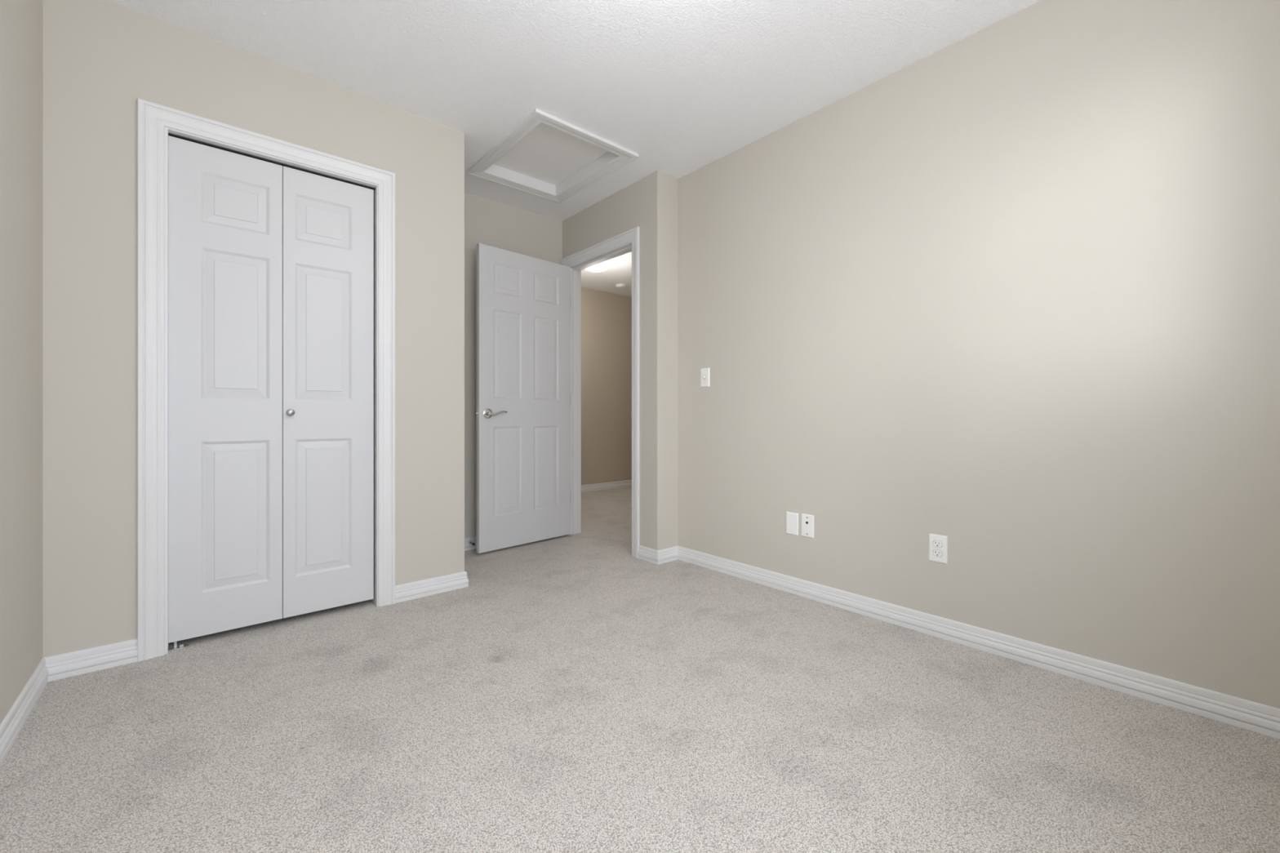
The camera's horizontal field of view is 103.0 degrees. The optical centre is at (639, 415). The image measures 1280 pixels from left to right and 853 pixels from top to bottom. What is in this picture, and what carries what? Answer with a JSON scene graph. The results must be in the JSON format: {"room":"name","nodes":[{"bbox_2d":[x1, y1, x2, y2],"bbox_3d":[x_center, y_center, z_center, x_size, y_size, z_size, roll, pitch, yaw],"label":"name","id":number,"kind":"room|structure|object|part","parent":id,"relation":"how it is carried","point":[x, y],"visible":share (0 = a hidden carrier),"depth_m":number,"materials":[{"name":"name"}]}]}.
{"room":"empty bedroom","nodes":[
{"label":"empty bedroom","id":0,"kind":"room"},
{"bbox_2d":[0,0,42,724],"bbox_3d":[-1.425,-0.300,0.935,0.120,2.440,3.882,0,0,-41],"label":"wall","id":1,"kind":"structure","parent":0,"point":[20,20],"depth_m":1.53,"materials":[{"name":"beige paint"}]},
{"bbox_2d":[0,657,48,767],"bbox_3d":[-1.078,0.879,0.640,0.015,0.083,2.982,0,0,-41],"label":"baseboard","id":2,"kind":"structure","parent":1,"relation":"attached to","point":[15,720],"depth_m":1.51,"materials":[{"name":"white paint"}]},
{"bbox_2d":[42,0,464,657],"bbox_3d":[-1.738,-0.300,2.518,1.488,2.440,0.717,0,0,-41],"label":"wall","id":3,"kind":"structure","parent":0,"point":[100,56],"depth_m":1.90,"materials":[{"name":"beige paint"}]},
{"bbox_2d":[44,638,137,681],"bbox_3d":[-1.970,0.879,1.830,0.234,0.083,0.015,0,0,-41],"label":"baseboard","id":4,"kind":"structure","parent":3,"relation":"attached to","point":[76,663],"depth_m":1.83,"materials":[{"name":"white paint"}]},
{"bbox_2d":[137,97,395,662],"bbox_3d":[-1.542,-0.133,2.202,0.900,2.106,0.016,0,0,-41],"label":"trim","id":5,"kind":"structure","parent":3,"relation":"attached to","point":[153,118],"depth_m":1.95,"materials":[{"name":"white paint"}]},
{"bbox_2d":[168,133,375,651],"bbox_3d":[-1.569,-0.093,2.236,0.740,2.027,0.059,0,0,-41],"label":"door","id":6,"kind":"structure","parent":3,"relation":"in","point":[271,263],"depth_m":2.19,"materials":[{"name":"white paint"}]},
{"bbox_3d":[-1.538,-0.013,2.240,0.030,0.030,0.025,0,0,-41],"label":"knob","id":7,"kind":"part","parent":6,"relation":"part of","materials":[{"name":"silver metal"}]},
{"bbox_2d":[395,571,468,603],"bbox_3d":[-1.064,0.879,2.620,0.369,0.083,0.015,0,0,-41],"label":"baseboard","id":8,"kind":"structure","parent":3,"relation":"attached to","point":[424,588],"depth_m":2.61,"materials":[{"name":"white paint"}]},
{"bbox_2d":[464,192,562,537],"bbox_3d":[-1.092,-0.300,3.636,1.183,2.440,0.120,0,0,-41],"label":"wall","id":9,"kind":"structure","parent":0,"point":[488,222],"depth_m":3.52,"materials":[{"name":"beige paint"}]},
{"bbox_2d":[464,536,476,551],"bbox_3d":[-1.005,0.879,3.623,1.068,0.083,0.015,0,0,-41],"label":"baseboard","id":10,"kind":"structure","parent":9,"relation":"attached to","point":[468,546],"depth_m":3.48,"materials":[{"name":"white paint"}]},
{"bbox_2d":[109,0,1040,297],"bbox_3d":[0.248,-1.539,3.406,5.950,0.038,5.790,0,0,-41],"label":"ceiling","id":11,"kind":"structure","parent":0,"point":[682,86],"depth_m":2.16,"materials":[{"name":"white paint"}]},
{"bbox_2d":[466,108,638,203],"bbox_3d":[-0.543,-1.557,3.063,0.674,0.108,0.857,0,0,-41],"label":"attic hatch","id":12,"kind":"object","parent":11,"relation":"attached to","point":[546,156],"visible":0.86,"depth_m":3.10,"materials":[{"name":"white paint"}]},
{"bbox_3d":[-0.544,-1.590,3.066,0.515,0.019,0.700,0,0,-41],"label":"hatch panel","id":13,"kind":"part","parent":12,"relation":"part of","materials":[{"name":"white paint"}]},
{"bbox_2d":[585,259,612,271],"bbox_3d":[-0.434,-1.479,5.011,0.312,0.118,0.319,0,0,-41],"label":"ceiling light","id":14,"kind":"object","parent":11,"relation":"attached to","point":[603,266],"visible":0.56,"depth_m":4.96,"materials":[{"name":"white glass"}]},
{"bbox_2d":[615,284,626,288],"bbox_3d":[-0.224,-1.523,6.012,0.128,0.029,0.128,0,0,-41],"label":"smoke detector","id":15,"kind":"object","parent":11,"relation":"attached to","point":[618,286],"visible":1,"depth_m":5.97,"materials":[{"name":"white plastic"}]},
{"bbox_2d":[581,287,631,485],"bbox_3d":[-0.468,-0.309,6.376,3.129,2.458,0.120,0,0,-41],"label":"wall","id":16,"kind":"structure","parent":0,"point":[606,317],"depth_m":6.34,"materials":[{"name":"beige paint"}]},
{"bbox_2d":[581,480,631,492],"bbox_3d":[-0.469,0.879,6.286,3.009,0.083,0.015,0,0,-41],"label":"baseboard","id":17,"kind":"structure","parent":16,"relation":"attached to","point":[591,487],"depth_m":6.32,"materials":[{"name":"white paint"}]},
{"bbox_2d":[562,170,677,550],"bbox_3d":[-0.176,-0.300,3.709,0.296,2.440,1.212,0,0,-41],"label":"wall","id":18,"kind":"structure","parent":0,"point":[650,204],"depth_m":3.23,"materials":[{"name":"beige paint"}]},
{"bbox_2d":[561,226,639,558],"bbox_3d":[-0.265,-0.148,3.661,0.132,2.136,0.909,0,0,-41],"label":"door frame","id":19,"kind":"structure","parent":18,"relation":"in","point":[575,268],"depth_m":3.70,"materials":[{"name":"white paint"}]},
{"bbox_2d":[475,243,570,553],"bbox_3d":[-0.804,-0.113,3.612,0.151,2.030,0.780,0,0,44],"label":"door","id":20,"kind":"structure","parent":19,"relation":"attached to","point":[523,412],"depth_m":3.56,"materials":[{"name":"white paint"}]},
{"bbox_3d":[-0.959,-0.012,3.381,0.058,0.067,0.152,0,0,44],"label":"lever handle","id":21,"kind":"part","parent":20,"relation":"part of","materials":[{"name":"silver metal"}]},
{"bbox_2d":[637,545,657,564],"bbox_3d":[0.053,0.879,3.210,0.015,0.083,0.188,0,0,-41],"label":"baseboard","id":22,"kind":"structure","parent":18,"relation":"attached to","point":[645,553],"depth_m":3.21,"materials":[{"name":"white paint"}]},
{"bbox_2d":[657,546,677,564],"bbox_3d":[0.176,0.879,3.203,0.191,0.083,0.015,0,0,-41],"label":"baseboard","id":23,"kind":"structure","parent":18,"relation":"attached to","point":[666,555],"depth_m":3.20,"materials":[{"name":"white paint"}]},
{"bbox_2d":[0,486,1279,852],"bbox_3d":[0.248,0.960,3.406,5.950,0.080,5.790,0,0,-41],"label":"floor","id":24,"kind":"structure","parent":0,"point":[581,693],"depth_m":1.45,"materials":[{"name":"beige carpet"}]},
{"bbox_2d":[677,0,1279,708],"bbox_3d":[1.200,-0.300,2.263,0.120,2.440,2.776,0,0,-41],"label":"wall","id":25,"kind":"structure","parent":0,"point":[1011,295],"depth_m":1.91,"materials":[{"name":"beige paint"}]},
{"bbox_2d":[701,368,709,386],"bbox_3d":[0.390,-0.230,3.088,0.019,0.114,0.070,0,0,-41],"label":"light switch","id":26,"kind":"object","parent":25,"relation":"attached to","point":[704,371],"visible":1,"depth_m":3.08,"materials":[{"name":"white plastic"}]},
{"bbox_2d":[786,511,798,535],"bbox_3d":[0.788,0.561,2.640,0.007,0.114,0.070,0,0,-41],"label":"blank wall plate","id":27,"kind":"object","parent":25,"relation":"attached to","point":[792,518],"visible":1,"depth_m":2.64,"materials":[{"name":"white plastic"}]},
{"bbox_2d":[801,513,813,537],"bbox_3d":[0.846,0.558,2.573,0.007,0.114,0.070,0,0,-41],"label":"jack wall plate","id":28,"kind":"object","parent":25,"relation":"attached to","point":[807,521],"visible":1,"depth_m":2.57,"materials":[{"name":"white plastic"}]},
{"bbox_2d":[928,533,947,564],"bbox_3d":[1.240,0.555,2.120,0.009,0.114,0.070,0,0,-41],"label":"power outlet","id":29,"kind":"object","parent":25,"relation":"attached to","point":[938,544],"visible":1,"depth_m":2.12,"materials":[{"name":"white plastic"}]},
{"bbox_2d":[933,549,942,557],"bbox_3d":[1.238,0.574,2.118,0.003,0.029,0.036,0,0,-41],"label":"receptacle","id":30,"kind":"object","parent":29,"relation":"attached to","point":[936,553],"depth_m":2.12,"materials":[{"name":"white plastic"}]},
{"bbox_2d":[933,540,942,547],"bbox_3d":[1.238,0.535,2.118,0.003,0.029,0.036,0,0,-41],"label":"receptacle","id":31,"kind":"object","parent":29,"relation":"attached to","point":[936,544],"depth_m":2.12,"materials":[{"name":"white plastic"}]},
{"bbox_2d":[677,546,1279,739],"bbox_3d":[1.093,0.879,2.283,0.015,0.083,2.606,0,0,-41],"label":"baseboard","id":32,"kind":"structure","parent":25,"relation":"attached to","point":[1246,714],"depth_m":1.87,"materials":[{"name":"white paint"}]}
]}

